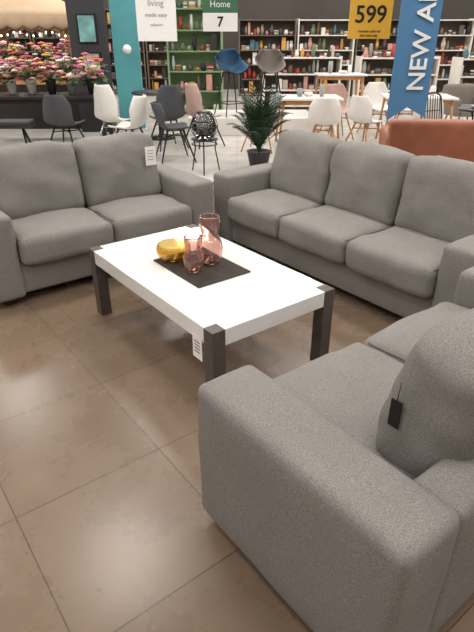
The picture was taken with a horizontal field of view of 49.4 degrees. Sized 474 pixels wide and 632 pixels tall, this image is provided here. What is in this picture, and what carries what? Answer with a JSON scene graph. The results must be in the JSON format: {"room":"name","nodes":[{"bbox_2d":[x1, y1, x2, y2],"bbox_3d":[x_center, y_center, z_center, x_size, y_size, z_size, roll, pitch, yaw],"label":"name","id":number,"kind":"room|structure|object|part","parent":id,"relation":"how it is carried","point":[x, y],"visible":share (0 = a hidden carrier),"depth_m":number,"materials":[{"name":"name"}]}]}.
{"room":"store","nodes":[
{"label":"store","id":0,"kind":"room"},
{"bbox_2d":[0,89,473,631],"bbox_3d":[0.000,-2.370,7.806,22.000,0.100,24.000,0,28,0],"label":"floor","id":1,"kind":"structure","parent":0,"point":[105,525],"depth_m":2.18,"materials":[{"name":"beige tile"}]},
{"bbox_2d":[0,119,35,143],"bbox_3d":[-3.750,-2.720,7.846,1.300,0.492,0.360,-1,28,-3],"label":"bench","id":2,"kind":"object","parent":1,"relation":"on","point":[4,123],"visible":0.88,"depth_m":7.63,"materials":[{"name":"grey fabric"}]},
{"bbox_2d":[3,30,36,72],"bbox_3d":[-7.250,-8.386,16.381,1.700,2.400,0.500,0,28,0],"label":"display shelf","id":3,"kind":"object","parent":1,"relation":"on","point":[15,37],"visible":0.19,"depth_m":16.25,"materials":[{"name":"wood"}]},
{"bbox_2d":[0,0,71,79],"bbox_3d":[-4.750,-6.264,12.073,2.876,2.730,2.876,-3,28,-6],"label":"awning","id":4,"kind":"object","parent":1,"relation":"on","point":[31,16],"visible":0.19,"depth_m":10.70,"materials":[{"name":"beige fabric"}]},
{"bbox_2d":[0,81,81,128],"bbox_3d":[-4.300,-4.198,10.231,2.840,0.830,0.640,0,28,0],"label":"counter","id":5,"kind":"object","parent":1,"relation":"on","point":[7,111],"depth_m":10.00,"materials":[{"name":"black wood"}]},
{"bbox_2d":[0,39,73,81],"bbox_3d":[-4.305,-4.895,9.857,3.000,0.747,0.758,0,28,0],"label":"flower arrangement","id":6,"kind":"object","parent":5,"relation":"on","point":[48,46],"visible":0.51,"depth_m":9.72,"materials":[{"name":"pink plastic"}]},
{"bbox_2d":[15,73,67,80],"bbox_3d":[-4.803,-5.494,12.622,1.500,0.805,0.740,-4,28,-8],"label":"outdoor sofa","id":7,"kind":"object","parent":1,"relation":"on","point":[17,79],"visible":0.02,"depth_m":12.56,"materials":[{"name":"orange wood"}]},
{"bbox_2d":[32,30,73,74],"bbox_3d":[-5.500,-8.386,16.381,1.700,2.400,0.500,0,28,0],"label":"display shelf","id":8,"kind":"object","parent":1,"relation":"on","point":[48,37],"visible":0.09,"depth_m":16.31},
{"bbox_2d":[0,92,113,134],"bbox_3d":[-3.250,-3.359,8.751,2.200,0.750,0.850,-2,28,-3],"label":"counter","id":9,"kind":"object","parent":1,"relation":"on","point":[5,97],"visible":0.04,"depth_m":8.32,"materials":[{"name":"black wood"}]},
{"bbox_2d":[0,52,108,93],"bbox_3d":[-3.271,-3.998,8.479,2.361,0.628,0.819,0,28,0],"label":"flower arrangement","id":10,"kind":"object","parent":9,"relation":"on","point":[9,75],"visible":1,"depth_m":8.41,"materials":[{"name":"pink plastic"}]},
{"bbox_2d":[42,94,84,143],"bbox_3d":[-2.555,-2.835,7.646,0.519,0.880,0.563,7,29,12],"label":"dining chair","id":11,"kind":"object","parent":1,"relation":"on","point":[57,111],"visible":0.95,"depth_m":7.38,"materials":[{"name":"grey plastic"}]},
{"bbox_2d":[65,0,116,131],"bbox_3d":[-2.620,-4.663,9.226,0.660,2.600,0.112,0,28,0],"label":"wall","id":12,"kind":"structure","parent":1,"relation":"on","point":[86,19],"depth_m":9.08,"materials":[{"name":"grey paint"}]},
{"bbox_2d":[0,133,213,305],"bbox_3d":[-1.091,-0.813,3.817,1.757,0.925,0.865,-20,34,-32],"label":"sofa","id":13,"kind":"object","parent":1,"relation":"on","point":[60,200],"visible":0.93,"depth_m":3.62,"materials":[{"name":"grey fabric"}]},
{"bbox_3d":[-1.708,-0.483,3.494,0.241,0.574,0.812,-20,34,-32],"label":"arm","id":14,"kind":"part","parent":13,"relation":"part of","materials":[{"name":"grey fabric"}]},
{"bbox_2d":[0,140,84,219],"bbox_3d":[-1.448,-0.954,3.665,0.656,0.532,0.332,-20,34,-32],"label":"cushion","id":15,"kind":"object","parent":13,"relation":"on","point":[46,177],"depth_m":3.56,"materials":[{"name":"grey fabric"}]},
{"bbox_2d":[11,206,114,266],"bbox_3d":[-1.301,-0.599,3.640,0.655,0.253,0.706,-20,34,-32],"label":"seat cushion","id":16,"kind":"object","parent":13,"relation":"on","point":[51,236],"depth_m":3.43,"materials":[{"name":"grey fabric"}]},
{"bbox_2d":[72,133,160,205],"bbox_3d":[-0.935,-1.140,4.013,0.664,0.534,0.322,-20,34,-32],"label":"cushion","id":17,"kind":"object","parent":13,"relation":"on","point":[110,168],"depth_m":3.87,"materials":[{"name":"grey fabric"}]},
{"bbox_2d":[85,193,191,241],"bbox_3d":[-0.786,-0.783,3.985,0.654,0.249,0.705,-20,34,-32],"label":"seat cushion","id":18,"kind":"object","parent":13,"relation":"on","point":[129,215],"depth_m":3.78,"materials":[{"name":"grey fabric"}]},
{"bbox_3d":[-0.504,-0.918,4.304,0.242,0.572,0.816,-20,34,-32],"label":"arm","id":19,"kind":"part","parent":13,"relation":"part of","materials":[{"name":"grey fabric"}]},
{"bbox_2d":[93,84,131,134],"bbox_3d":[-1.911,-3.069,7.977,0.519,0.979,0.563,16,32,27],"label":"dining chair","id":20,"kind":"object","parent":1,"relation":"on","point":[105,102],"visible":0.91,"depth_m":7.70,"materials":[{"name":"white plastic"}]},
{"bbox_2d":[105,9,148,91],"bbox_3d":[-3.750,-8.386,16.381,1.700,2.400,0.500,0,28,0],"label":"display shelf","id":21,"kind":"object","parent":1,"relation":"on","point":[142,44],"visible":0.06,"depth_m":16.50,"materials":[{"name":"black wood"}]},
{"bbox_2d":[108,0,146,131],"bbox_3d":[-1.980,-4.694,9.284,0.500,2.600,0.140,0,28,0],"label":"wall","id":22,"kind":"structure","parent":1,"relation":"on","point":[126,47],"depth_m":9.22,"materials":[{"name":"paint"}]},
{"bbox_2d":[108,94,147,133],"bbox_3d":[-1.529,-2.700,7.394,0.563,0.880,0.519,9,30,17],"label":"dining chair","id":23,"kind":"object","parent":1,"relation":"on","point":[138,106],"visible":0.94,"depth_m":7.17,"materials":[{"name":"white plastic"}]},
{"bbox_2d":[145,41,168,88],"bbox_3d":[-2.000,-8.386,16.381,1.700,2.400,0.500,0,28,0],"label":"display shelf","id":24,"kind":"object","parent":1,"relation":"on","point":[156,51],"visible":0.23,"depth_m":16.55,"materials":[{"name":"black wood"}]},
{"bbox_2d":[131,89,184,140],"bbox_3d":[-1.350,-3.510,9.011,0.920,0.770,0.920,0,28,0],"label":"round dining table","id":25,"kind":"object","parent":1,"relation":"on","point":[151,92],"visible":0.46,"depth_m":8.98,"materials":[{"name":"black wood"}]},
{"bbox_2d":[149,84,188,151],"bbox_3d":[-1.109,-3.155,8.158,0.519,0.959,0.563,-16,32,-27],"label":"dining chair","id":26,"kind":"object","parent":1,"relation":"on","point":[170,97],"visible":0.7,"depth_m":7.89,"materials":[{"name":"grey plastic"}]},
{"bbox_2d":[150,101,196,163],"bbox_3d":[-0.921,-2.618,7.325,0.563,0.800,0.519,-9,30,-17],"label":"dining chair","id":27,"kind":"object","parent":1,"relation":"on","point":[157,109],"visible":0.94,"depth_m":7.20,"materials":[{"name":"grey fabric"}]},
{"bbox_2d":[166,0,223,110],"bbox_3d":[-0.950,-6.017,11.751,1.250,2.600,0.450,0,28,0],"label":"shelving","id":28,"kind":"object","parent":1,"relation":"on","point":[190,58],"visible":0.69,"depth_m":11.84,"materials":[{"name":"green wood"}]},
{"bbox_2d":[183,83,224,148],"bbox_3d":[-0.568,-3.252,8.340,0.563,0.959,0.519,-19,34,-31],"label":"dining chair","id":29,"kind":"object","parent":1,"relation":"on","point":[192,93],"visible":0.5,"depth_m":8.04,"materials":[{"name":"plastic"}]},
{"bbox_2d":[190,111,219,175],"bbox_3d":[-0.418,-2.240,6.661,0.381,0.757,0.395,0,28,0],"label":"chair","id":30,"kind":"object","parent":1,"relation":"on","point":[204,126],"visible":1,"depth_m":6.51,"materials":[{"name":"black metal"}]},
{"bbox_2d":[89,224,334,381],"bbox_3d":[-0.204,-0.083,2.971,0.764,0.438,1.310,-20,34,-32],"label":"coffee table","id":31,"kind":"object","parent":1,"relation":"on","point":[217,315],"visible":0.81,"depth_m":2.62,"materials":[{"name":"white paint"}]},
{"bbox_3d":[-0.853,-0.217,3.222,0.070,0.438,0.070,-20,34,-32],"label":"leg","id":32,"kind":"part","parent":31,"relation":"part of","materials":[{"name":"grey wood"}]},
{"bbox_3d":[-0.304,-0.415,3.591,0.070,0.438,0.070,-20,34,-32],"label":"leg","id":33,"kind":"part","parent":31,"relation":"part of","materials":[{"name":"grey wood"}]},
{"bbox_2d":[153,257,250,287],"bbox_3d":[-0.202,-0.281,2.866,0.340,0.010,0.470,-20,34,-32],"label":"placemat","id":34,"kind":"object","parent":31,"relation":"on","point":[224,269],"visible":0.7,"depth_m":2.78,"materials":[{"name":"black fabric"}]},
{"bbox_2d":[156,239,184,261],"bbox_3d":[-0.358,-0.363,2.909,0.194,0.094,0.194,0,28,0],"label":"glass bowl","id":35,"kind":"object","parent":34,"relation":"on","point":[170,250],"visible":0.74,"depth_m":2.85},
{"bbox_2d":[183,233,203,272],"bbox_3d":[-0.232,-0.332,2.744,0.114,0.195,0.114,-11,30,-20],"label":"glass vase","id":36,"kind":"object","parent":34,"relation":"on","point":[193,256],"visible":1,"depth_m":2.71,"materials":[{"name":"pink glass"}]},
{"bbox_2d":[198,213,222,264],"bbox_3d":[-0.150,-0.423,2.837,0.142,0.268,0.142,0,28,0],"label":"glass vase","id":37,"kind":"object","parent":34,"relation":"on","point":[209,223],"visible":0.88,"depth_m":2.79,"materials":[{"name":"pink glass"}]},
{"bbox_3d":[-0.100,0.248,2.354,0.070,0.438,0.070,-20,34,-32],"label":"leg","id":38,"kind":"part","parent":31,"relation":"part of","materials":[{"name":"grey wood"}]},
{"bbox_3d":[0.449,0.050,2.723,0.070,0.438,0.070,-20,34,-32],"label":"leg","id":39,"kind":"part","parent":31,"relation":"part of","materials":[{"name":"grey wood"}]},
{"bbox_2d":[214,49,247,117],"bbox_3d":[-0.113,-4.266,9.427,0.534,1.110,0.554,-14,31,-25],"label":"bar stool","id":40,"kind":"object","parent":1,"relation":"on","point":[229,61],"visible":0.98,"depth_m":9.39,"materials":[{"name":"blue plastic"}]},
{"bbox_2d":[187,110,313,135],"bbox_3d":[0.250,-3.752,9.959,2.300,0.300,1.300,0,28,0],"label":"plinth","id":41,"kind":"object","parent":1,"relation":"on","point":[298,121],"visible":0.44,"depth_m":9.40,"materials":[{"name":"white plastic"}]},
{"bbox_2d":[227,84,292,165],"bbox_3d":[0.322,-2.525,6.870,0.881,1.057,0.826,19,33,31],"label":"potted palm","id":42,"kind":"object","parent":1,"relation":"on","point":[260,126],"visible":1,"depth_m":6.79,"materials":[{"name":"green plant"}]},
{"bbox_2d":[240,93,281,153],"bbox_3d":[0.401,-3.014,8.021,0.563,0.840,0.519,9,30,17],"label":"dining chair","id":43,"kind":"object","parent":1,"relation":"on","point":[276,94],"visible":0.16,"depth_m":7.89,"materials":[{"name":"grey plastic"}]},
{"bbox_2d":[239,18,296,95],"bbox_3d":[0.900,-7.876,15.747,1.700,2.100,0.500,0,28,0],"label":"display shelf","id":44,"kind":"object","parent":1,"relation":"on","point":[255,35],"visible":0.65,"depth_m":15.59,"materials":[{"name":"black wood"}]},
{"bbox_2d":[255,49,285,105],"bbox_3d":[0.597,-4.268,9.429,0.534,1.110,0.554,-3,28,-5],"label":"bar stool","id":45,"kind":"object","parent":1,"relation":"on","point":[270,61],"visible":0.88,"depth_m":9.39,"materials":[{"name":"grey plastic"}]},
{"bbox_2d":[262,44,342,106],"bbox_3d":[1.600,-5.992,12.900,1.900,1.470,0.600,0,28,0],"label":"shelf","id":46,"kind":"object","parent":1,"relation":"on","point":[298,72],"visible":0.49,"depth_m":12.88,"materials":[{"name":"white wood"}]},
{"bbox_2d":[275,94,343,140],"bbox_3d":[1.150,-3.193,8.443,1.000,0.752,0.750,0,28,0],"label":"dining table","id":47,"kind":"object","parent":1,"relation":"on","point":[290,99],"visible":0.52,"depth_m":8.11,"materials":[{"name":"white wood"}]},
{"bbox_2d":[297,84,324,96],"bbox_3d":[1.170,-3.612,8.235,0.440,0.180,0.228,0,28,0],"label":"tableware","id":48,"kind":"object","parent":47,"relation":"on","point":[322,86],"visible":1,"depth_m":8.17,"materials":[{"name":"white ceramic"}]},
{"bbox_2d":[295,18,354,95],"bbox_3d":[2.650,-7.876,15.747,1.700,2.100,0.500,0,28,0],"label":"display shelf","id":49,"kind":"object","parent":1,"relation":"on","point":[325,34],"visible":0.38,"depth_m":15.56,"materials":[{"name":"white wood"}]},
{"bbox_2d":[308,97,341,137],"bbox_3d":[1.297,-2.841,7.699,0.519,0.840,0.563,4,28,7],"label":"dining chair","id":50,"kind":"object","parent":1,"relation":"on","point":[322,111],"visible":0.98,"depth_m":7.43,"materials":[{"name":"white plastic"}]},
{"bbox_2d":[197,267,473,631],"bbox_3d":[0.765,0.235,1.876,1.718,0.912,0.866,-20,34,-32],"label":"sofa","id":51,"kind":"object","parent":1,"relation":"on","point":[345,478],"visible":1,"depth_m":1.36,"materials":[{"name":"grey fabric"}]},
{"bbox_3d":[0.195,0.572,1.525,0.242,0.573,0.814,-20,34,-32],"label":"arm","id":52,"kind":"part","parent":51,"relation":"part of","materials":[{"name":"grey fabric"}]},
{"bbox_2d":[274,342,405,460],"bbox_3d":[0.469,0.384,1.810,0.627,0.246,0.708,-20,34,-32],"label":"seat cushion","id":53,"kind":"object","parent":51,"relation":"on","point":[351,385],"depth_m":1.82,"materials":[{"name":"grey fabric"}]},
{"bbox_2d":[363,301,470,364],"bbox_3d":[0.965,0.202,2.145,0.632,0.245,0.705,-20,34,-32],"label":"seat cushion","id":54,"kind":"object","parent":51,"relation":"on","point":[399,340],"depth_m":2.19,"materials":[{"name":"grey fabric"}]},
{"bbox_2d":[377,310,473,479],"bbox_3d":[0.710,0.206,1.524,0.586,0.515,0.358,-20,34,-32],"label":"cushion","id":55,"kind":"object","parent":51,"relation":"on","point":[427,420],"depth_m":1.33,"materials":[{"name":"grey fabric"}]},
{"bbox_3d":[0.976,0.481,1.695,1.272,0.529,0.159,-20,34,-32],"label":"frame","id":56,"kind":"part","parent":51,"relation":"part of","materials":[{"name":"grey fabric"}]},
{"bbox_3d":[1.366,0.149,2.316,0.242,0.574,0.813,-20,34,-32],"label":"arm","id":57,"kind":"part","parent":51,"relation":"part of","materials":[{"name":"grey fabric"}]},
{"bbox_2d":[318,84,353,139],"bbox_3d":[1.746,-3.574,9.024,0.519,0.880,0.563,-5,29,-10],"label":"dining chair","id":58,"kind":"object","parent":1,"relation":"on","point":[338,89],"visible":0.4,"depth_m":9.07,"materials":[{"name":"plastic"}]},
{"bbox_2d":[314,73,367,126],"bbox_3d":[2.050,-4.396,10.465,0.950,0.961,0.700,0,28,0],"label":"bar table","id":59,"kind":"object","parent":1,"relation":"on","point":[322,76],"visible":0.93,"depth_m":10.03,"materials":[{"name":"white wood"}]},
{"bbox_2d":[328,61,351,73],"bbox_3d":[2.057,-4.918,10.183,0.501,0.220,0.195,-6,29,-11],"label":"tableware","id":60,"kind":"object","parent":59,"relation":"on","point":[330,65],"visible":0.99,"depth_m":10.18,"materials":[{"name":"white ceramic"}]},
{"bbox_2d":[214,130,473,317],"bbox_3d":[0.814,-0.726,3.653,0.887,0.927,2.356,-20,34,-32],"label":"sofa","id":61,"kind":"object","parent":1,"relation":"on","point":[391,229],"visible":0.97,"depth_m":3.41,"materials":[{"name":"grey fabric"}]},
{"bbox_3d":[0.191,-1.008,4.471,0.837,0.574,0.242,-20,34,-32],"label":"arm","id":62,"kind":"part","parent":61,"relation":"part of","materials":[{"name":"grey fabric"}]},
{"bbox_2d":[227,189,321,237],"bbox_3d":[0.360,-0.841,4.097,0.700,0.249,0.634,-20,34,-32],"label":"seat cushion","id":63,"kind":"object","parent":61,"relation":"on","point":[260,212],"depth_m":3.92,"materials":[{"name":"grey fabric"}]},
{"bbox_2d":[270,130,341,204],"bbox_3d":[0.546,-1.174,4.082,0.314,0.530,0.643,-20,34,-32],"label":"cushion","id":64,"kind":"object","parent":61,"relation":"on","point":[302,164],"depth_m":3.93,"materials":[{"name":"grey fabric"}]},
{"bbox_2d":[279,205,393,263],"bbox_3d":[0.742,-0.604,3.653,0.703,0.247,0.635,-20,34,-32],"label":"seat cushion","id":65,"kind":"object","parent":61,"relation":"on","point":[323,233],"depth_m":3.47,"materials":[{"name":"grey fabric"}]},
{"bbox_2d":[324,141,415,224],"bbox_3d":[0.934,-0.941,3.638,0.316,0.518,0.658,-20,34,-32],"label":"cushion","id":66,"kind":"object","parent":61,"relation":"on","point":[363,180],"depth_m":3.51,"materials":[{"name":"grey fabric"}]},
{"bbox_2d":[344,228,448,298],"bbox_3d":[1.129,-0.371,3.215,0.705,0.250,0.634,-20,34,-32],"label":"seat cushion","id":67,"kind":"object","parent":61,"relation":"on","point":[406,262],"depth_m":3.05,"materials":[{"name":"grey fabric"}]},
{"bbox_2d":[393,155,473,242],"bbox_3d":[1.318,-0.708,3.199,0.331,0.529,0.646,-20,34,-32],"label":"cushion","id":68,"kind":"object","parent":61,"relation":"on","point":[433,195],"depth_m":3.13,"materials":[{"name":"grey fabric"}]},
{"bbox_3d":[1.477,-0.214,2.991,0.836,0.571,0.240,-20,34,-32],"label":"arm","id":69,"kind":"part","parent":61,"relation":"part of","materials":[{"name":"grey fabric"}]},
{"bbox_2d":[345,94,385,143],"bbox_3d":[1.962,-2.940,7.883,0.563,0.840,0.519,-19,34,-31],"label":"dining chair","id":70,"kind":"object","parent":1,"relation":"on","point":[360,109],"visible":0.98,"depth_m":7.66,"materials":[{"name":"white plastic"}]},
{"bbox_2d":[357,82,388,131],"bbox_3d":[2.548,-3.777,9.403,0.519,0.880,0.563,-3,28,-5],"label":"dining chair","id":71,"kind":"object","parent":1,"relation":"on","point":[373,90],"visible":0.55,"depth_m":9.46,"materials":[{"name":"white plastic"}]},
{"bbox_2d":[350,19,398,95],"bbox_3d":[4.400,-7.876,15.747,1.700,2.100,0.500,0,28,0],"label":"display shelf","id":72,"kind":"object","parent":1,"relation":"on","point":[379,45],"visible":0.13,"depth_m":15.63,"materials":[{"name":"white wood"}]},
{"bbox_2d":[352,44,440,104],"bbox_3d":[3.900,-5.897,12.723,1.900,1.470,0.600,0,28,0],"label":"shelf","id":73,"kind":"object","parent":1,"relation":"on","point":[379,68],"visible":0.39,"depth_m":12.58,"materials":[{"name":"white wood"}]},
{"bbox_2d":[394,108,412,118],"bbox_3d":[3.104,-3.801,9.447,0.519,0.880,0.563,5,29,10],"label":"dining chair","id":74,"kind":"object","parent":1,"relation":"on","point":[405,109],"visible":0.13,"depth_m":9.42,"materials":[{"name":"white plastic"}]},
{"bbox_2d":[375,93,458,138],"bbox_3d":[2.950,-3.264,8.575,1.100,0.752,0.800,3,28,5],"label":"dining table","id":75,"kind":"object","parent":1,"relation":"on","point":[447,99],"visible":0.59,"depth_m":8.25,"materials":[{"name":"white wood"}]},
{"bbox_2d":[430,86,435,94],"bbox_3d":[2.950,-3.659,8.302,0.600,0.200,0.308,0,28,0],"label":"tableware","id":76,"kind":"object","parent":75,"relation":"on","point":[433,88],"visible":0.23,"depth_m":8.37,"materials":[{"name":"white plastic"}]},
{"bbox_2d":[378,119,473,160],"bbox_3d":[2.717,-1.974,6.153,1.940,0.770,0.841,4,28,7],"label":"leather sofa","id":77,"kind":"object","parent":1,"relation":"on","point":[443,137],"visible":0.58,"depth_m":5.76,"materials":[{"name":"orange leather"}]},
{"bbox_3d":[1.837,-2.053,6.263,0.160,0.420,0.820,4,28,7],"label":"arm","id":78,"kind":"part","parent":77,"relation":"part of","materials":[{"name":"orange leather"}]},
{"bbox_2d":[412,97,443,118],"bbox_3d":[2.753,-2.841,7.699,0.519,0.840,0.563,-4,29,-8],"label":"dining chair","id":79,"kind":"object","parent":1,"relation":"on","point":[415,115],"visible":0.16,"depth_m":7.42,"materials":[{"name":"white plastic"}]},
{"bbox_2d":[420,92,441,118],"bbox_3d":[2.711,-2.482,6.916,0.442,0.944,0.461,-14,31,-25],"label":"bistro chair","id":80,"kind":"object","parent":1,"relation":"on","point":[433,93],"visible":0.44,"depth_m":6.93,"materials":[{"name":"black metal"}]},
{"bbox_2d":[435,19,473,93],"bbox_3d":[6.150,-7.876,15.747,1.700,2.100,0.500,0,28,0],"label":"display shelf","id":81,"kind":"object","parent":1,"relation":"on","point":[455,36],"visible":0.35,"depth_m":15.62,"materials":[{"name":"white wood"}]},
{"bbox_2d":[442,83,473,118],"bbox_3d":[4.288,-3.935,9.756,0.700,0.821,0.658,-5,29,-10],"label":"armchair","id":82,"kind":"object","parent":1,"relation":"on","point":[464,92],"visible":0.64,"depth_m":9.73,"materials":[{"name":"beige fabric"}]},
{"bbox_3d":[4.244,-4.172,9.875,0.660,0.518,0.215,-5,29,-10],"label":"backrest","id":83,"kind":"part","parent":82,"relation":"part of","materials":[{"name":"beige fabric"}]},
{"bbox_3d":[4.300,-3.883,9.718,0.500,0.200,0.540,-5,29,-10],"label":"seat","id":84,"kind":"part","parent":82,"relation":"part of","materials":[{"name":"beige fabric"}]},
{"bbox_2d":[448,50,473,83],"bbox_3d":[6.000,-5.510,12.024,1.900,1.448,0.600,0,28,0],"label":"shelf","id":85,"kind":"object","parent":1,"relation":"on","point":[462,68],"visible":0.49,"depth_m":11.91,"materials":[{"name":"white wood"}]},
{"bbox_2d":[458,104,473,118],"bbox_3d":[3.300,-2.448,7.027,0.680,0.786,0.676,0,28,0],"label":"bistro table","id":86,"kind":"object","parent":1,"relation":"on","point":[461,108],"visible":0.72,"depth_m":6.85,"materials":[{"name":"black metal"}]},
{"bbox_2d":[471,36,473,51],"bbox_3d":[7.900,-7.876,15.747,1.700,2.100,0.500,0,28,0],"label":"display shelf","id":87,"kind":"object","parent":1,"relation":"on","point":[472,46],"visible":0.15,"depth_m":15.42,"materials":[{"name":"white wood"}]},
{"bbox_2d":[62,0,473,88],"bbox_3d":[0.000,-9.839,17.503,22.000,3.900,0.150,0,28,0],"label":"wall","id":88,"kind":"structure","parent":0,"point":[247,9],"depth_m":17.23,"materials":[{"name":"paint"}]},
{"bbox_3d":[0.000,-5.896,5.916,22.000,0.100,24.000,0,28,0],"label":"ceiling","id":89,"kind":"structure","parent":0,"visible":0},
{"bbox_2d":[135,0,176,40],"bbox_3d":[-1.220,-5.279,7.379,0.600,2.370,0.025,0,28,0],"label":"hanging sign","id":90,"kind":"object","parent":89,"relation":"hanging from","point":[156,19],"visible":1,"depth_m":7.80,"materials":[{"name":"white paper"}]},
{"bbox_2d":[202,0,237,30],"bbox_3d":[-0.270,-5.618,7.864,0.560,2.230,0.050,0,28,0],"label":"hanging sign","id":91,"kind":"object","parent":89,"relation":"hanging from","point":[218,15],"visible":1,"depth_m":8.27,"materials":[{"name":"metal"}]},
{"bbox_3d":[-0.270,-4.746,8.323,0.560,0.260,0.022,0,28,0],"label":"number panel","id":92,"kind":"part","parent":91,"relation":"part of","materials":[{"name":"white plastic"}]},
{"bbox_2d":[347,0,393,38],"bbox_3d":[1.570,-4.347,5.609,0.500,2.340,0.025,0,28,0],"label":"price sign","id":93,"kind":"object","parent":89,"relation":"hanging from","point":[368,19],"visible":1,"depth_m":6.06,"materials":[{"name":"paper"}]},
{"bbox_2d":[386,0,442,120],"bbox_3d":[1.600,-3.192,4.187,0.400,3.030,0.025,0,28,0],"label":"hanging banner","id":94,"kind":"object","parent":89,"relation":"hanging from","point":[419,20],"visible":1,"depth_m":4.64,"materials":[{"name":"fabric"}]}
]}

